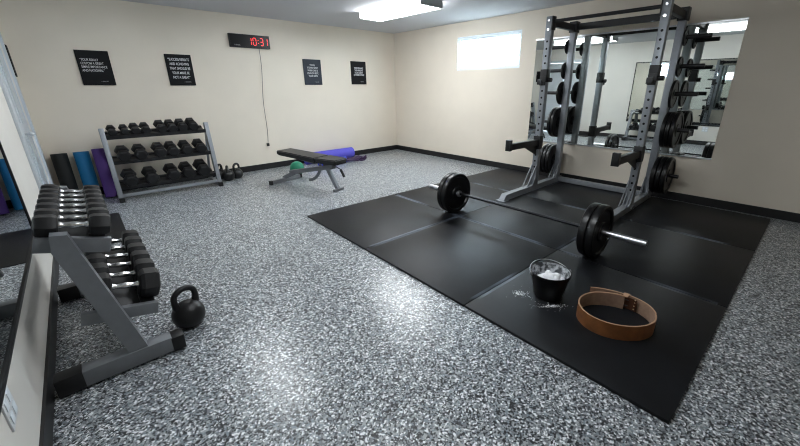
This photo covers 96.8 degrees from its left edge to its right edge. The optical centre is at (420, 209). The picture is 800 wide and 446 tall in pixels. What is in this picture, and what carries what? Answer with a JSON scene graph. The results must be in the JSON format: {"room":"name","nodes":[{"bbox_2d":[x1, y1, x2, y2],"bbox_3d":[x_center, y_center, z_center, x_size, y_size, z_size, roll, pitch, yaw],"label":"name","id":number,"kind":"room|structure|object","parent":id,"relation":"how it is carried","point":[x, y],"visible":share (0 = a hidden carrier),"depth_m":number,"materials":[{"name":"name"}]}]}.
{"room":"gym","nodes":[
{"label":"gym","id":0,"kind":"room"},
{"bbox_2d":[0,32,53,445],"bbox_3d":[-1.975,-0.316,1.415,0.120,2.440,8.011,-17,25,-41],"label":"wall","id":1,"kind":"structure","parent":0,"point":[25,380],"depth_m":1.77,"materials":[{"name":"white paint"}]},
{"bbox_2d":[1,384,17,431],"bbox_3d":[-1.371,0.656,1.181,0.008,0.118,0.125,-17,25,-41],"label":"wall outlet","id":2,"kind":"object","parent":1,"relation":"attached to","point":[9,409],"visible":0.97,"depth_m":1.17,"materials":[{"name":"grey plastic"}]},
{"bbox_2d":[4,398,9,411],"bbox_3d":[-1.350,0.638,1.155,0.003,0.036,0.034,-17,25,-41],"label":"socket","id":3,"kind":"object","parent":2,"relation":"attached to","point":[6,404],"depth_m":1.15,"materials":[{"name":"white"}]},
{"bbox_2d":[6,388,11,401],"bbox_3d":[-1.388,0.625,1.193,0.003,0.036,0.034,-17,25,-41],"label":"socket","id":4,"kind":"object","parent":2,"relation":"attached to","point":[8,394],"depth_m":1.19,"materials":[{"name":"white plastic"}]},
{"bbox_2d":[10,410,15,423],"bbox_3d":[-1.349,0.687,1.172,0.003,0.036,0.034,-17,25,-41],"label":"socket","id":5,"kind":"object","parent":2,"relation":"attached to","point":[12,416],"depth_m":1.17,"materials":[{"name":"white plastic"}]},
{"bbox_2d":[12,400,16,413],"bbox_3d":[-1.388,0.674,1.210,0.003,0.036,0.034,-17,25,-41],"label":"socket","id":6,"kind":"object","parent":2,"relation":"attached to","point":[14,406],"depth_m":1.21,"materials":[{"name":"white"}]},
{"bbox_2d":[4,44,17,76],"bbox_3d":[-4.483,-1.620,3.867,0.024,0.320,0.160,-17,25,-41],"label":"poster","id":7,"kind":"object","parent":1,"relation":"attached to","point":[6,47],"visible":0.5,"depth_m":3.85,"materials":[{"name":"black paper"}]},
{"bbox_2d":[0,141,32,413],"bbox_3d":[-1.763,-0.263,1.303,0.018,1.500,2.400,-17,25,-41],"label":"wall mirror","id":8,"kind":"object","parent":1,"relation":"attached to","point":[16,237],"visible":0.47,"depth_m":1.70,"materials":[{"name":"grey glass"}]},
{"bbox_2d":[0,34,53,190],"bbox_3d":[-3.924,-0.853,3.502,0.104,2.105,1.400,-17,25,-41],"label":"door","id":9,"kind":"structure","parent":1,"relation":"in","point":[6,83],"depth_m":3.60,"materials":[{"name":"grey paint"}]},
{"bbox_2d":[39,257,58,445],"bbox_3d":[-1.923,0.775,1.841,0.012,0.098,8.011,-17,25,-41],"label":"baseboard","id":10,"kind":"structure","parent":1,"relation":"attached to","point":[47,412],"depth_m":1.75,"materials":[{"name":"black rubber"}]},
{"bbox_2d":[0,0,396,189],"bbox_3d":[-2.668,-1.932,6.092,5.930,2.440,0.120,-17,25,-41],"label":"wall","id":11,"kind":"structure","parent":0,"point":[41,37],"depth_m":5.31,"materials":[{"name":"paint"}]},
{"bbox_2d":[73,50,115,84],"bbox_3d":[-4.162,-1.808,4.535,0.325,0.415,0.019,-17,25,-41],"label":"poster","id":12,"kind":"object","parent":11,"relation":"attached to","point":[95,68],"visible":1,"depth_m":4.52,"materials":[{"name":"black paper"}]},
{"bbox_2d":[164,54,195,84],"bbox_3d":[-3.487,-2.020,5.139,0.325,0.420,0.019,-17,25,-41],"label":"poster","id":13,"kind":"object","parent":11,"relation":"attached to","point":[179,67],"visible":1,"depth_m":5.13,"materials":[{"name":"black paper"}]},
{"bbox_2d":[100,145,396,193],"bbox_3d":[-2.618,-0.810,6.430,5.666,0.098,0.012,-17,25,-41],"label":"baseboard","id":14,"kind":"structure","parent":11,"relation":"attached to","point":[393,147],"depth_m":6.42,"materials":[{"name":"black rubber"}]},
{"bbox_2d":[227,33,269,145],"bbox_3d":[-2.727,-1.937,5.912,0.620,1.768,0.045,-17,25,-41],"label":"digital clock","id":15,"kind":"object","parent":11,"relation":"attached to","point":[235,40],"visible":1,"depth_m":5.64,"materials":[{"name":"black plastic"}]},
{"bbox_2d":[302,59,322,84],"bbox_3d":[-1.979,-2.510,6.485,0.345,0.435,0.019,-17,25,-41],"label":"poster","id":16,"kind":"object","parent":11,"relation":"attached to","point":[311,67],"visible":1,"depth_m":6.47,"materials":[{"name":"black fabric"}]},
{"bbox_2d":[350,61,366,83],"bbox_3d":[-1.252,-2.746,7.134,0.350,0.430,0.019,-17,25,-41],"label":"poster","id":17,"kind":"object","parent":11,"relation":"attached to","point":[358,69],"visible":1,"depth_m":7.12,"materials":[{"name":"black paper"}]},
{"bbox_2d":[121,0,593,33],"bbox_3d":[0.126,-2.188,2.884,5.930,0.120,8.251,-17,25,-41],"label":"ceiling","id":18,"kind":"structure","parent":0,"point":[337,13],"depth_m":5.13,"materials":[{"name":"grey paint"}]},
{"bbox_2d":[359,0,442,21],"bbox_3d":[-0.318,-2.810,5.002,0.406,0.088,1.340,-17,25,-41],"label":"ceiling light","id":19,"kind":"object","parent":18,"relation":"attached to","point":[410,7],"visible":1,"depth_m":4.84,"materials":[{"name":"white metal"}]},
{"bbox_2d":[53,149,799,445],"bbox_3d":[0.136,0.231,3.721,5.930,0.120,8.251,-17,25,-41],"label":"floor","id":20,"kind":"structure","parent":0,"point":[305,336],"depth_m":1.93,"materials":[{"name":"grey rubber"}]},
{"bbox_2d":[50,153,78,189],"bbox_3d":[-4.492,-0.404,4.490,0.155,0.612,0.210,-17,25,-41],"label":"yoga mat","id":21,"kind":"object","parent":20,"relation":"on","point":[61,163],"visible":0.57,"depth_m":4.42,"materials":[{"name":"black plastic"}]},
{"bbox_2d":[72,151,100,189],"bbox_3d":[-4.343,-0.451,4.623,0.155,0.612,0.210,-17,25,-41],"label":"yoga mat","id":22,"kind":"object","parent":20,"relation":"on","point":[83,160],"visible":0.66,"depth_m":4.56,"materials":[{"name":"blue plastic"}]},
{"bbox_2d":[91,148,116,197],"bbox_3d":[-4.137,-0.478,4.650,0.143,0.644,0.243,-17,25,-41],"label":"yoga mat","id":23,"kind":"object","parent":20,"relation":"on","point":[99,156],"visible":0.95,"depth_m":4.60,"materials":[{"name":"purple plastic"}]},
{"bbox_2d":[32,186,186,398],"bbox_3d":[-1.895,0.324,2.086,0.515,0.774,1.162,-17,25,-41],"label":"dumbbell rack","id":24,"kind":"object","parent":20,"relation":"on","point":[67,246],"visible":0.61,"depth_m":1.73,"materials":[{"name":"black metal"}]},
{"bbox_2d":[40,184,99,193],"bbox_3d":[-2.126,-0.108,2.158,0.263,0.123,0.092,-17,25,-41],"label":"dumbbell","id":25,"kind":"object","parent":24,"relation":"on","point":[62,191],"visible":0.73,"depth_m":2.14,"materials":[{"name":"black rubber"}]},
{"bbox_2d":[38,192,102,202],"bbox_3d":[-1.947,-0.049,1.979,0.263,0.127,0.096,-17,25,-41],"label":"dumbbell","id":26,"kind":"object","parent":24,"relation":"on","point":[44,194],"visible":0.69,"depth_m":1.96,"materials":[{"name":"black rubber"}]},
{"bbox_2d":[39,188,101,197],"bbox_3d":[-2.037,-0.078,2.068,0.263,0.125,0.094,-17,25,-41],"label":"dumbbell","id":27,"kind":"object","parent":24,"relation":"on","point":[70,195],"visible":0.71,"depth_m":2.05,"materials":[{"name":"black rubber"}]},
{"bbox_2d":[33,207,108,221],"bbox_3d":[-1.678,0.040,1.711,0.264,0.132,0.102,-17,25,-41],"label":"dumbbell","id":28,"kind":"object","parent":24,"relation":"on","point":[39,211],"visible":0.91,"depth_m":1.70,"materials":[{"name":"black rubber"}]},
{"bbox_2d":[35,202,106,214],"bbox_3d":[-1.768,0.011,1.800,0.264,0.130,0.100,-17,25,-41],"label":"dumbbell","id":29,"kind":"object","parent":24,"relation":"on","point":[71,211],"visible":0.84,"depth_m":1.78,"materials":[{"name":"black rubber"}]},
{"bbox_2d":[37,197,104,208],"bbox_3d":[-1.857,-0.019,1.889,0.263,0.129,0.098,-17,25,-41],"label":"dumbbell","id":30,"kind":"object","parent":24,"relation":"on","point":[42,199],"visible":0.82,"depth_m":1.88,"materials":[{"name":"black rubber"}]},
{"bbox_2d":[32,213,110,237],"bbox_3d":[-1.589,0.070,1.621,0.264,0.134,0.104,-17,25,-41],"label":"dumbbell","id":31,"kind":"object","parent":24,"relation":"on","point":[98,223],"visible":0.99,"depth_m":1.60,"materials":[{"name":"black rubber"}]},
{"bbox_2d":[58,198,104,235],"bbox_3d":[-1.922,0.017,1.954,0.216,0.068,0.940,-17,25,-41],"label":"dumbbell","id":32,"kind":"object","parent":24,"relation":"on","point":[80,231],"depth_m":1.72,"materials":[{"name":"black"}]},
{"bbox_2d":[83,236,141,253],"bbox_3d":[-1.998,0.252,2.305,0.300,0.177,0.149,-17,25,-41],"label":"dumbbell","id":33,"kind":"object","parent":24,"relation":"on","point":[129,239],"visible":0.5,"depth_m":2.33,"materials":[{"name":"black rubber"}]},
{"bbox_2d":[84,242,145,261],"bbox_3d":[-1.886,0.289,2.194,0.300,0.180,0.152,-17,25,-41],"label":"dumbbell","id":34,"kind":"object","parent":24,"relation":"on","point":[131,247],"visible":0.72,"depth_m":2.21,"materials":[{"name":"black rubber"}]},
{"bbox_2d":[86,250,149,270],"bbox_3d":[-1.774,0.326,2.082,0.301,0.183,0.156,-17,25,-41],"label":"dumbbell","id":35,"kind":"object","parent":24,"relation":"on","point":[137,254],"visible":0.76,"depth_m":2.08,"materials":[{"name":"black rubber"}]},
{"bbox_2d":[91,258,154,281],"bbox_3d":[-1.662,0.362,1.971,0.301,0.186,0.159,-17,25,-41],"label":"dumbbell","id":36,"kind":"object","parent":24,"relation":"on","point":[101,267],"visible":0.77,"depth_m":1.98,"materials":[{"name":"black rubber"}]},
{"bbox_2d":[93,249,154,309],"bbox_3d":[-1.849,0.387,2.153,0.240,0.074,0.940,-17,25,-41],"label":"tray","id":37,"kind":"object","parent":24,"relation":"on","point":[127,296],"depth_m":1.98,"materials":[{"name":"black"}]},
{"bbox_2d":[88,267,160,304],"bbox_3d":[-1.550,0.399,1.859,0.301,0.188,0.162,-17,25,-41],"label":"dumbbell","id":38,"kind":"object","parent":24,"relation":"on","point":[148,282],"visible":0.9,"depth_m":1.88,"materials":[{"name":"black rubber"}]},
{"bbox_2d":[111,230,138,244],"bbox_3d":[-2.109,0.216,2.417,0.299,0.175,0.146,-17,25,-41],"label":"dumbbell","id":39,"kind":"object","parent":24,"relation":"on","point":[125,233],"visible":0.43,"depth_m":2.44,"materials":[{"name":"black rubber"}]},
{"bbox_2d":[105,212,125,243],"bbox_3d":[-3.368,0.228,3.577,0.580,0.008,1.060,-17,25,-41],"label":"rubber mat","id":40,"kind":"object","parent":20,"relation":"on","point":[117,226],"visible":0.25,"depth_m":3.68,"materials":[{"name":"black rubber"}]},
{"bbox_2d":[98,122,223,202],"bbox_3d":[-3.569,-0.715,4.922,1.200,0.911,0.615,-17,25,-41],"label":"dumbbell rack","id":41,"kind":"object","parent":20,"relation":"on","point":[112,160],"visible":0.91,"depth_m":4.77,"materials":[{"name":"grey powder-coated steel"},{"name":"black steel"}]},
{"bbox_2d":[105,125,117,135],"bbox_3d":[-3.898,-0.993,4.464,0.100,0.129,0.224,-17,25,-41],"label":"dumbbell","id":42,"kind":"object","parent":41,"relation":"on","point":[111,130],"visible":1,"depth_m":4.42,"materials":[{"name":"black rubber"}]},
{"bbox_2d":[114,145,131,161],"bbox_3d":[-3.826,-0.721,4.548,0.152,0.184,0.290,-17,25,-41],"label":"dumbbell","id":43,"kind":"object","parent":41,"relation":"on","point":[122,152],"visible":1,"depth_m":4.49,"materials":[{"name":"black rubber"}]},
{"bbox_2d":[118,124,129,134],"bbox_3d":[-3.807,-1.022,4.545,0.100,0.129,0.224,-17,25,-41],"label":"dumbbell","id":44,"kind":"object","parent":41,"relation":"on","point":[123,128],"visible":1,"depth_m":4.50,"materials":[{"name":"black rubber"}]},
{"bbox_2d":[120,168,139,186],"bbox_3d":[-3.796,-0.417,4.622,0.168,0.201,0.310,-17,25,-41],"label":"dumbbell","id":45,"kind":"object","parent":41,"relation":"on","point":[129,177],"visible":1,"depth_m":4.56,"materials":[{"name":"black rubber"}]},
{"bbox_2d":[128,123,140,133],"bbox_3d":[-3.727,-1.051,4.614,0.112,0.142,0.239,-17,25,-41],"label":"dumbbell","id":46,"kind":"object","parent":41,"relation":"on","point":[134,128],"visible":1,"depth_m":4.57,"materials":[{"name":"black rubber"}]},
{"bbox_2d":[131,144,147,159],"bbox_3d":[-3.699,-0.761,4.662,0.152,0.184,0.290,-17,25,-41],"label":"dumbbell","id":47,"kind":"object","parent":41,"relation":"on","point":[139,151],"visible":1,"depth_m":4.60,"materials":[{"name":"black rubber"}]},
{"bbox_2d":[139,122,151,132],"bbox_3d":[-3.647,-1.076,4.686,0.112,0.142,0.239,-17,25,-41],"label":"dumbbell","id":48,"kind":"object","parent":41,"relation":"on","point":[144,126],"visible":0.99,"depth_m":4.64,"materials":[{"name":"black rubber"}]},
{"bbox_2d":[141,166,159,183],"bbox_3d":[-3.636,-0.467,4.765,0.168,0.201,0.310,-17,25,-41],"label":"dumbbell","id":49,"kind":"object","parent":41,"relation":"on","point":[150,174],"visible":1,"depth_m":4.70,"materials":[{"name":"black rubber"}]},
{"bbox_2d":[104,125,205,139],"bbox_3d":[-3.561,-1.048,4.796,1.095,0.086,0.247,-17,25,-41],"label":"shelf","id":50,"kind":"object","parent":41,"relation":"attached to","point":[154,132],"depth_m":4.68,"materials":[{"name":"black"}]},
{"bbox_2d":[150,142,167,157],"bbox_3d":[-3.547,-0.809,4.799,0.152,0.184,0.290,-17,25,-41],"label":"dumbbell","id":51,"kind":"object","parent":41,"relation":"on","point":[158,148],"visible":1,"depth_m":4.74,"materials":[{"name":"black rubber"}]},
{"bbox_2d":[153,120,167,132],"bbox_3d":[-3.522,-1.123,4.792,0.132,0.163,0.265,-17,25,-41],"label":"dumbbell","id":52,"kind":"object","parent":41,"relation":"on","point":[160,127],"visible":1,"depth_m":4.73,"materials":[{"name":"black rubber"}]},
{"bbox_2d":[112,148,210,164],"bbox_3d":[-3.525,-0.746,4.862,1.095,0.086,0.247,-17,25,-41],"label":"shelf","id":53,"kind":"object","parent":41,"relation":"attached to","point":[151,156],"depth_m":4.77,"materials":[{"name":"black metal"}]},
{"bbox_2d":[119,169,215,189],"bbox_3d":[-3.496,-0.436,4.939,1.095,0.086,0.247,-17,25,-41],"label":"shelf","id":54,"kind":"object","parent":41,"relation":"attached to","point":[163,179],"depth_m":4.82,"materials":[{"name":"black"}]},
{"bbox_2d":[163,119,177,131],"bbox_3d":[-3.439,-1.149,4.867,0.132,0.163,0.265,-17,25,-41],"label":"dumbbell","id":55,"kind":"object","parent":41,"relation":"on","point":[168,123],"visible":0.98,"depth_m":4.81,"materials":[{"name":"black rubber"}]},
{"bbox_2d":[163,141,179,155],"bbox_3d":[-3.442,-0.842,4.893,0.152,0.184,0.290,-17,25,-41],"label":"dumbbell","id":56,"kind":"object","parent":41,"relation":"on","point":[171,148],"visible":1,"depth_m":4.83,"materials":[{"name":"black rubber"}]},
{"bbox_2d":[163,163,180,180],"bbox_3d":[-3.458,-0.525,4.923,0.172,0.205,0.316,-17,25,-41],"label":"dumbbell","id":57,"kind":"object","parent":41,"relation":"on","point":[171,171],"visible":1,"depth_m":4.85,"materials":[{"name":"black rubber"}]},
{"bbox_2d":[174,118,188,130],"bbox_3d":[-3.348,-1.179,4.947,0.136,0.167,0.270,-17,25,-41],"label":"dumbbell","id":58,"kind":"object","parent":41,"relation":"on","point":[182,126],"visible":1,"depth_m":4.88,"materials":[{"name":"black rubber"}]},
{"bbox_2d":[177,140,193,154],"bbox_3d":[-3.322,-0.879,5.000,0.152,0.184,0.290,-17,25,-41],"label":"dumbbell","id":59,"kind":"object","parent":41,"relation":"on","point":[185,147],"visible":1,"depth_m":4.94,"materials":[{"name":"black rubber"}]},
{"bbox_2d":[178,161,195,177],"bbox_3d":[-3.328,-0.566,5.040,0.172,0.205,0.316,-17,25,-41],"label":"dumbbell","id":60,"kind":"object","parent":41,"relation":"on","point":[186,169],"visible":1,"depth_m":4.97,"materials":[{"name":"black rubber"}]},
{"bbox_2d":[184,117,199,130],"bbox_3d":[-3.253,-1.210,5.031,0.140,0.171,0.275,-17,25,-41],"label":"dumbbell","id":61,"kind":"object","parent":41,"relation":"on","point":[192,125],"visible":0.99,"depth_m":4.97,"materials":[{"name":"black rubber"}]},
{"bbox_2d":[191,138,207,152],"bbox_3d":[-3.195,-0.919,5.114,0.152,0.184,0.290,-17,25,-41],"label":"dumbbell","id":62,"kind":"object","parent":41,"relation":"on","point":[198,144],"visible":1,"depth_m":5.05,"materials":[{"name":"black rubber"}]},
{"bbox_2d":[192,159,210,175],"bbox_3d":[-3.189,-0.613,5.161,0.184,0.218,0.331,-17,25,-41],"label":"dumbbell","id":63,"kind":"object","parent":41,"relation":"on","point":[200,165],"visible":1,"depth_m":5.09,"materials":[{"name":"black rubber"}]},
{"bbox_2d":[170,285,205,328],"bbox_3d":[-1.410,0.581,2.135,0.176,0.268,0.176,9,21,25],"label":"kettlebell","id":64,"kind":"object","parent":20,"relation":"on","point":[188,313],"visible":1,"depth_m":2.09,"materials":[{"name":"black metal"}]},
{"bbox_2d":[218,163,223,178],"bbox_3d":[-3.174,-0.601,5.601,0.170,0.250,0.170,-1,19,-3],"label":"kettlebell","id":65,"kind":"object","parent":20,"relation":"on","point":[221,170],"visible":0.36,"depth_m":5.57,"materials":[{"name":"black metal"}]},
{"bbox_2d":[222,165,234,180],"bbox_3d":[-3.006,-0.568,5.519,0.180,0.240,0.180,-8,21,-22],"label":"kettlebell","id":66,"kind":"object","parent":20,"relation":"on","point":[227,175],"visible":1,"depth_m":5.47,"materials":[{"name":"black metal"}]},
{"bbox_2d":[232,163,242,178],"bbox_3d":[-2.939,-0.621,5.656,0.170,0.250,0.170,4,19,11],"label":"kettlebell","id":67,"kind":"object","parent":20,"relation":"on","point":[238,172],"visible":0.88,"depth_m":5.62,"materials":[{"name":"black metal"}]},
{"bbox_2d":[290,161,303,173],"bbox_3d":[-2.039,-0.678,5.840,0.230,0.230,0.230,-17,25,-41],"label":"exercise ball","id":68,"kind":"object","parent":20,"relation":"on","point":[295,165],"visible":0.51,"depth_m":5.75,"materials":[{"name":"teal plastic"}]},
{"bbox_2d":[269,148,346,191],"bbox_3d":[-1.593,-0.581,5.138,1.224,0.497,0.580,11,22,29],"label":"weight bench","id":69,"kind":"object","parent":20,"relation":"on","point":[329,162],"visible":1,"depth_m":5.02,"materials":[{"name":"black leather"}]},
{"bbox_2d":[304,147,354,164],"bbox_3d":[-1.787,-1.060,6.964,1.020,0.214,0.208,-17,25,-41],"label":"roll","id":70,"kind":"object","parent":20,"relation":"on","point":[349,152],"visible":0.56,"depth_m":7.02,"materials":[{"name":"blue"}]},
{"bbox_2d":[347,155,366,161],"bbox_3d":[-1.287,-0.994,6.945,0.523,0.107,0.173,-17,25,-41],"label":"band","id":71,"kind":"object","parent":20,"relation":"on","point":[355,158],"visible":0.94,"depth_m":6.96,"materials":[{"name":"purple rubber"}]},
{"bbox_2d":[307,168,770,423],"bbox_3d":[1.245,0.094,3.889,3.629,0.019,3.489,-17,25,-39],"label":"rubber mat","id":72,"kind":"object","parent":20,"relation":"on","point":[654,373],"depth_m":2.89,"materials":[{"name":"black rubber"}]},
{"bbox_2d":[437,172,456,210],"bbox_3d":[0.355,-0.201,4.035,0.450,0.450,0.062,-17,25,-41],"label":"weight plate","id":73,"kind":"object","parent":72,"relation":"on","point":[439,191],"visible":0.19,"depth_m":3.89,"materials":[{"name":"rubber"}]},
{"bbox_2d":[441,173,469,212],"bbox_3d":[0.399,-0.186,3.991,0.450,0.450,0.062,-17,25,-41],"label":"weight plate","id":74,"kind":"object","parent":72,"relation":"on","point":[451,202],"visible":0.91,"depth_m":3.94,"materials":[{"name":"rubber"}]},
{"bbox_2d":[429,184,647,246],"bbox_3d":[0.914,-0.011,3.478,0.072,0.072,2.325,-17,25,-41],"label":"barbell","id":75,"kind":"object","parent":74,"relation":"on","point":[630,239],"visible":0.72,"depth_m":3.14,"materials":[{"name":"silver metal"}]},
{"bbox_2d":[514,291,567,308],"bbox_3d":[0.783,0.605,2.387,0.251,0.004,0.423,-17,25,-41],"label":"chalk dust","id":76,"kind":"object","parent":72,"relation":"on","point":[517,293],"visible":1,"depth_m":2.33,"materials":[{"name":"white"}]},
{"bbox_2d":[530,259,571,301],"bbox_3d":[0.873,0.489,2.411,0.270,0.205,0.271,-17,25,-41],"label":"bucket","id":77,"kind":"object","parent":72,"relation":"on","point":[550,280],"visible":1,"depth_m":2.36,"materials":[{"name":"black plastic"},{"name":"white chalk powder"},{"name":"brushed steel"}]},
{"bbox_2d":[576,203,601,254],"bbox_3d":[1.429,0.165,2.965,0.450,0.450,0.062,-17,25,-41],"label":"weight plate","id":78,"kind":"object","parent":72,"relation":"on","point":[589,211],"visible":0.28,"depth_m":2.82,"materials":[{"name":"rubber"}]},
{"bbox_2d":[584,204,613,257],"bbox_3d":[1.473,0.180,2.921,0.450,0.450,0.062,-17,25,-41],"label":"weight plate","id":79,"kind":"object","parent":72,"relation":"on","point":[595,243],"visible":0.95,"depth_m":2.85,"materials":[{"name":"rubber"}]},
{"bbox_2d":[495,0,712,220],"bbox_3d":[1.957,-1.152,4.157,1.555,2.156,1.795,-17,25,-41],"label":"rack","id":80,"kind":"object","parent":72,"relation":"on","point":[669,11],"visible":0.94,"depth_m":4.23,"materials":[{"name":"silver metal"}]},
{"bbox_2d":[539,143,550,172],"bbox_3d":[1.917,-0.780,5.390,0.450,0.450,0.052,-17,25,-41],"label":"weight plate","id":81,"kind":"object","parent":80,"relation":"on","point":[547,144],"visible":0.19,"depth_m":5.25,"materials":[{"name":"rubber"}]},
{"bbox_2d":[541,144,552,172],"bbox_3d":[1.954,-0.767,5.353,0.450,0.450,0.052,-17,25,-41],"label":"weight plate","id":82,"kind":"object","parent":80,"relation":"on","point":[549,145],"visible":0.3,"depth_m":5.21,"materials":[{"name":"rubber"}]},
{"bbox_2d":[545,144,556,173],"bbox_3d":[1.991,-0.754,5.316,0.450,0.450,0.052,-17,25,-41],"label":"weight plate","id":83,"kind":"object","parent":80,"relation":"on","point":[549,159],"visible":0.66,"depth_m":5.21,"materials":[{"name":"rubber"}]},
{"bbox_2d":[547,107,557,136],"bbox_3d":[1.959,-1.275,5.169,0.420,0.420,0.045,-17,25,-41],"label":"weight plate","id":84,"kind":"object","parent":80,"relation":"on","point":[553,109],"visible":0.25,"depth_m":5.04,"materials":[{"name":"rubber"}]},
{"bbox_2d":[550,107,560,136],"bbox_3d":[1.991,-1.264,5.137,0.420,0.420,0.045,-17,25,-41],"label":"weight plate","id":85,"kind":"object","parent":80,"relation":"on","point":[554,125],"visible":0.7,"depth_m":5.05,"materials":[{"name":"rubber"}]},
{"bbox_2d":[556,81,563,104],"bbox_3d":[1.995,-1.640,5.001,0.315,0.315,0.030,-17,25,-41],"label":"weight plate","id":86,"kind":"object","parent":80,"relation":"on","point":[559,91],"visible":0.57,"depth_m":4.94,"materials":[{"name":"rubber"}]},
{"bbox_2d":[561,62,565,78],"bbox_3d":[1.996,-1.918,4.903,0.215,0.215,0.024,-17,25,-41],"label":"weight plate","id":87,"kind":"object","parent":80,"relation":"on","point":[563,67],"visible":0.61,"depth_m":4.86,"materials":[{"name":"rubber"}]},
{"bbox_2d":[564,40,568,53],"bbox_3d":[1.996,-2.201,4.803,0.175,0.175,0.020,-17,25,-41],"label":"weight plate","id":88,"kind":"object","parent":80,"relation":"on","point":[567,41],"visible":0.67,"depth_m":4.77,"materials":[{"name":"rubber"}]},
{"bbox_2d":[649,156,663,191],"bbox_3d":[2.926,-0.436,4.384,0.450,0.450,0.052,-17,25,-41],"label":"weight plate","id":89,"kind":"object","parent":80,"relation":"on","point":[657,161],"visible":0.34,"depth_m":4.24,"materials":[{"name":"rubber"}]},
{"bbox_2d":[654,156,668,192],"bbox_3d":[2.963,-0.423,4.347,0.450,0.450,0.052,-17,25,-41],"label":"weight plate","id":90,"kind":"object","parent":80,"relation":"on","point":[664,159],"visible":0.37,"depth_m":4.21,"materials":[{"name":"rubber"}]},
{"bbox_2d":[658,111,671,147],"bbox_3d":[2.922,-0.947,4.210,0.420,0.420,0.045,-17,25,-41],"label":"weight plate","id":91,"kind":"object","parent":80,"relation":"on","point":[664,122],"visible":0.31,"depth_m":4.08,"materials":[{"name":"rubber"}]},
{"bbox_2d":[659,157,675,193],"bbox_3d":[3.000,-0.411,4.311,0.450,0.450,0.052,-17,25,-41],"label":"weight plate","id":92,"kind":"object","parent":80,"relation":"on","point":[669,167],"visible":0.95,"depth_m":4.24,"materials":[{"name":"rubber"}]},
{"bbox_2d":[663,112,676,147],"bbox_3d":[2.954,-0.936,4.178,0.420,0.420,0.045,-17,25,-41],"label":"weight plate","id":93,"kind":"object","parent":80,"relation":"on","point":[670,119],"visible":0.36,"depth_m":4.05,"materials":[{"name":"rubber"}]},
{"bbox_2d":[668,80,679,107],"bbox_3d":[2.915,-1.327,4.084,0.315,0.315,0.030,-17,25,-41],"label":"weight plate","id":94,"kind":"object","parent":80,"relation":"on","point":[675,86],"visible":0.93,"depth_m":4.04,"materials":[{"name":"rubber"}]},
{"bbox_2d":[668,112,683,147],"bbox_3d":[2.986,-0.925,4.146,0.420,0.420,0.045,-17,25,-41],"label":"weight plate","id":95,"kind":"object","parent":80,"relation":"on","point":[678,120],"visible":0.95,"depth_m":4.09,"materials":[{"name":"rubber"}]},
{"bbox_2d":[675,56,683,76],"bbox_3d":[2.912,-1.606,3.990,0.215,0.215,0.024,-17,25,-41],"label":"weight plate","id":96,"kind":"object","parent":80,"relation":"on","point":[680,61],"visible":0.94,"depth_m":3.96,"materials":[{"name":"rubber"}]},
{"bbox_2d":[682,28,688,45],"bbox_3d":[2.909,-1.890,3.893,0.175,0.175,0.020,-17,25,-41],"label":"weight plate","id":97,"kind":"object","parent":80,"relation":"on","point":[686,32],"visible":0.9,"depth_m":3.86,"materials":[{"name":"rubber"}]},
{"bbox_2d":[576,287,656,340],"bbox_3d":[1.182,0.633,2.155,0.409,0.099,0.407,-17,25,-41],"label":"belt","id":98,"kind":"object","parent":72,"relation":"on","point":[596,296],"visible":1,"depth_m":2.14,"materials":[{"name":"leather"}]},
{"bbox_2d":[394,0,799,212],"bbox_3d":[2.238,-1.641,5.190,0.120,2.440,8.011,-17,25,-41],"label":"wall","id":99,"kind":"structure","parent":0,"point":[755,161],"depth_m":4.66,"materials":[{"name":"paint"}]},
{"bbox_2d":[457,29,521,70],"bbox_3d":[1.145,-2.675,6.020,0.085,0.550,1.310,-17,25,-41],"label":"window","id":100,"kind":"structure","parent":99,"relation":"in","point":[514,32],"depth_m":6.05,"materials":[{"name":"white"}]},
{"bbox_2d":[527,39,544,139],"bbox_3d":[1.789,-1.833,5.517,0.018,1.485,0.131,-17,25,-41],"label":"wall mirror","id":101,"kind":"object","parent":99,"relation":"attached to","point":[540,42],"depth_m":5.51,"materials":[{"name":"silver glass"}]},
{"bbox_2d":[543,36,569,142],"bbox_3d":[2.011,-1.756,5.296,0.018,1.490,0.241,-17,25,-41],"label":"wall mirror","id":102,"kind":"object","parent":99,"relation":"attached to","point":[558,57],"depth_m":5.25,"materials":[{"name":"silver glass"}]},
{"bbox_2d":[397,145,799,222],"bbox_3d":[2.195,-0.519,5.530,0.012,0.098,8.011,-17,25,-41],"label":"baseboard","id":103,"kind":"structure","parent":99,"relation":"attached to","point":[744,208],"depth_m":4.50,"materials":[{"name":"black rubber"}]},
{"bbox_2d":[564,27,657,150],"bbox_3d":[2.506,-1.588,4.803,0.018,1.490,0.971,-17,25,-41],"label":"wall mirror","id":104,"kind":"object","parent":99,"relation":"attached to","point":[608,87],"depth_m":4.76,"materials":[{"name":"silver glass"}]},
{"bbox_2d":[645,25,676,152],"bbox_3d":[2.944,-1.441,4.366,0.018,1.485,0.077,-17,25,-41],"label":"wall mirror","id":105,"kind":"object","parent":99,"relation":"attached to","point":[672,28],"depth_m":4.36,"materials":[{"name":"silver glass"}]},
{"bbox_2d":[659,17,748,159],"bbox_3d":[3.219,-1.345,4.092,0.018,1.489,0.535,-17,25,-41],"label":"wall mirror","id":106,"kind":"object","parent":99,"relation":"attached to","point":[703,113],"depth_m":4.04,"materials":[{"name":"silver glass"}]},
{"label":"outside","id":107,"kind":"structure","parent":0,"visible":0},
{"bbox_3d":[12.756,-3.731,15.896,30.000,0.100,60.000,-17,25,-41],"label":"ground","id":108,"kind":"structure","parent":107,"visible":0},
{"bbox_2d":[496,34,520,64],"bbox_3d":[4.290,-6.436,15.144,2.117,5.582,2.132,5,20,16],"label":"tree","id":109,"kind":"object","parent":108,"relation":"on","point":[518,38],"visible":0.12,"depth_m":15.18,"materials":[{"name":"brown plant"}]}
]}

